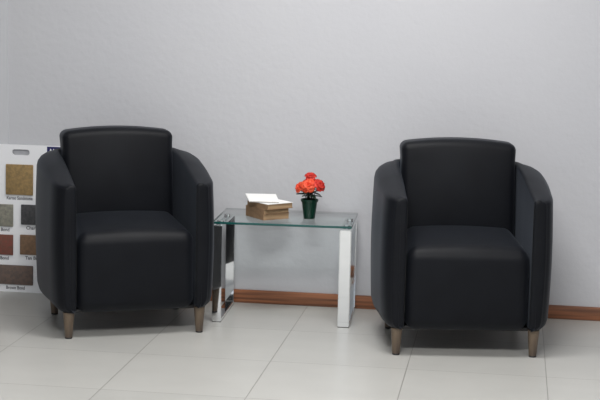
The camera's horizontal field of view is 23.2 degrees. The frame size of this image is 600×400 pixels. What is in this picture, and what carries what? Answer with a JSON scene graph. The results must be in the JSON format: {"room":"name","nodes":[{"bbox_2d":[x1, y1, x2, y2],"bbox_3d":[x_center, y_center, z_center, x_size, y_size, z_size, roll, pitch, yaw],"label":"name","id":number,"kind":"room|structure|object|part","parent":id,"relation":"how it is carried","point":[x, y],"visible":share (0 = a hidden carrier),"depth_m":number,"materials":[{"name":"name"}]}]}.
{"room":"waiting room","nodes":[
{"label":"waiting room","id":0,"kind":"room"},
{"bbox_2d":[0,0,599,306],"bbox_3d":[0.419,-0.933,6.204,7.000,2.800,0.266,2,8,8],"label":"wall","id":1,"kind":"structure","parent":0,"point":[266,95],"depth_m":6.21,"materials":[{"name":"paint"}]},
{"bbox_2d":[210,288,599,320],"bbox_3d":[1.268,0.480,6.138,5.185,0.057,0.015,2,8,8],"label":"baseboard","id":2,"kind":"structure","parent":1,"relation":"attached to","point":[240,295],"depth_m":6.30,"materials":[{"name":"brown wood"}]},
{"bbox_2d":[0,291,599,399],"bbox_3d":[-0.284,1.129,1.880,7.400,0.080,9.290,2,8,8],"label":"floor","id":3,"kind":"structure","parent":0,"point":[257,351],"depth_m":5.40,"materials":[{"name":"grey tile"}]},
{"bbox_2d":[0,144,59,292],"bbox_3d":[-1.242,0.083,6.438,0.420,0.655,0.036,2,8,8],"label":"board","id":4,"kind":"object","parent":3,"relation":"on","point":[18,267],"visible":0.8,"depth_m":6.43,"materials":[{"name":"white"}]},
{"bbox_2d":[35,125,213,338],"bbox_3d":[-0.721,0.103,5.933,0.687,0.780,0.658,-1,9,-17],"label":"armchair","id":5,"kind":"object","parent":3,"relation":"on","point":[124,217],"visible":1,"depth_m":5.71,"materials":[{"name":"black leather"}]},
{"bbox_3d":[-1.017,0.419,6.050,0.045,0.100,0.045,-1,9,-17],"label":"leg","id":6,"kind":"part","parent":5,"relation":"part of","materials":[{"name":"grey wood"}]},
{"bbox_3d":[-0.893,0.481,5.637,0.045,0.100,0.045,-1,9,-17],"label":"leg","id":7,"kind":"part","parent":5,"relation":"part of","materials":[{"name":"grey wood"}]},
{"bbox_3d":[-0.756,-0.087,6.033,0.459,0.432,0.165,-1,9,-17],"label":"backrest","id":8,"kind":"part","parent":5,"relation":"part of","materials":[{"name":"black leather"}]},
{"bbox_3d":[-0.685,0.236,5.823,0.465,0.349,0.392,-1,9,-17],"label":"seat","id":9,"kind":"part","parent":5,"relation":"part of","materials":[{"name":"black leather"}]},
{"bbox_3d":[-0.713,0.392,5.927,0.480,0.014,0.470,-1,9,-17],"label":"panel","id":10,"kind":"part","parent":5,"relation":"part of","materials":[{"name":"black leather"}]},
{"bbox_3d":[-0.399,0.470,5.787,0.045,0.100,0.045,-1,9,-17],"label":"leg","id":11,"kind":"part","parent":5,"relation":"part of","materials":[{"name":"grey wood"}]},
{"bbox_2d":[212,208,357,327],"bbox_3d":[-0.059,0.277,6.088,0.566,0.418,0.375,2,8,6],"label":"side table","id":12,"kind":"object","parent":3,"relation":"on","point":[348,231],"visible":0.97,"depth_m":5.96,"materials":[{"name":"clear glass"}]},
{"bbox_3d":[-0.320,0.275,6.120,0.037,0.398,0.362,2,8,6],"label":"leg frame","id":13,"kind":"part","parent":12,"relation":"part of","materials":[{"name":"silver metal"}]},
{"bbox_2d":[246,210,288,219],"bbox_3d":[-0.135,0.059,6.043,0.125,0.023,0.145,-4,10,-31],"label":"book","id":14,"kind":"object","parent":12,"relation":"on","point":[248,213],"visible":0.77,"depth_m":5.99,"materials":[{"name":"beige paper"}]},
{"bbox_2d":[246,205,288,214],"bbox_3d":[-0.134,0.036,6.041,0.124,0.022,0.143,-4,10,-32],"label":"book","id":15,"kind":"object","parent":14,"relation":"on","point":[249,208],"visible":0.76,"depth_m":5.99,"materials":[{"name":"beige paper"}]},
{"bbox_2d":[247,199,292,209],"bbox_3d":[-0.123,0.016,6.027,0.128,0.023,0.145,-5,10,-36],"label":"book","id":16,"kind":"object","parent":15,"relation":"on","point":[282,204],"visible":0.86,"depth_m":5.98,"materials":[{"name":"white paper"}]},
{"bbox_2d":[245,193,278,202],"bbox_3d":[-0.157,-0.008,6.046,0.127,0.014,0.173,0,8,-6],"label":"booklet","id":17,"kind":"object","parent":16,"relation":"on","point":[271,198],"visible":1,"depth_m":6.04,"materials":[{"name":"white paper"}]},
{"bbox_3d":[-0.055,0.075,6.059,0.566,0.010,0.375,2,8,6],"label":"glass","id":18,"kind":"part","parent":12,"relation":"part of","materials":[{"name":"teal"}]},
{"bbox_2d":[295,172,324,218],"bbox_3d":[0.044,-0.019,6.022,0.115,0.190,0.114,-6,11,-41],"label":"potted flower","id":19,"kind":"object","parent":12,"relation":"on","point":[307,186],"visible":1,"depth_m":6.00,"materials":[{"name":"red plant"}]},
{"bbox_3d":[-0.002,-0.055,6.011,0.020,0.058,0.059,34,-9,-28],"label":"flower","id":20,"kind":"part","parent":19,"relation":"part of","materials":[{"name":"orange plant"}]},
{"bbox_3d":[0.034,-0.060,5.985,0.065,0.065,0.026,3,-25,12],"label":"flower","id":21,"kind":"part","parent":19,"relation":"part of","materials":[{"name":"orange plant"}]},
{"bbox_3d":[0.041,-0.044,6.016,0.079,0.107,0.053,2,8,8],"label":"stem","id":22,"kind":"part","parent":19,"relation":"part of","materials":[{"name":"black"}]},
{"bbox_3d":[0.039,0.036,6.026,0.074,0.080,0.074,2,8,8],"label":"pot","id":23,"kind":"part","parent":19,"relation":"part of","materials":[{"name":"teal plastic"}]},
{"bbox_3d":[0.043,-0.098,6.011,0.052,0.021,0.052,2,36,5],"label":"flower","id":24,"kind":"part","parent":19,"relation":"part of","materials":[{"name":"red plant"}]},
{"bbox_3d":[0.080,-0.062,5.996,0.062,0.061,0.024,-6,-21,-43],"label":"flower","id":25,"kind":"part","parent":19,"relation":"part of","materials":[{"name":"red plant"}]},
{"bbox_3d":[0.198,0.294,6.069,0.047,0.398,0.362,2,8,6],"label":"leg frame","id":26,"kind":"part","parent":12,"relation":"part of","materials":[{"name":"silver metal"}]},
{"bbox_2d":[371,137,552,357],"bbox_3d":[0.624,0.161,5.730,0.687,0.780,0.658,1,8,-1],"label":"armchair","id":27,"kind":"object","parent":3,"relation":"on","point":[462,230],"visible":1,"depth_m":5.47,"materials":[{"name":"black leather"}]},
{"bbox_3d":[0.362,0.528,5.494,0.045,0.100,0.045,1,8,-1],"label":"leg","id":28,"kind":"part","parent":27,"relation":"part of","materials":[{"name":"grey wood"}]},
{"bbox_3d":[0.626,-0.030,5.837,0.459,0.432,0.165,1,8,-1],"label":"backrest","id":29,"kind":"part","parent":27,"relation":"part of","materials":[{"name":"black leather"}]},
{"bbox_3d":[0.619,0.449,5.723,0.480,0.014,0.470,1,8,-1],"label":"panel","id":30,"kind":"part","parent":27,"relation":"part of","materials":[{"name":"black leather"}]},
{"bbox_3d":[0.623,0.294,5.616,0.465,0.349,0.392,1,8,-1],"label":"seat","id":31,"kind":"part","parent":27,"relation":"part of","materials":[{"name":"black leather"}]},
{"bbox_3d":[0.878,0.538,5.501,0.045,0.100,0.045,1,8,-1],"label":"leg","id":32,"kind":"part","parent":27,"relation":"part of","materials":[{"name":"grey wood"}]}
]}

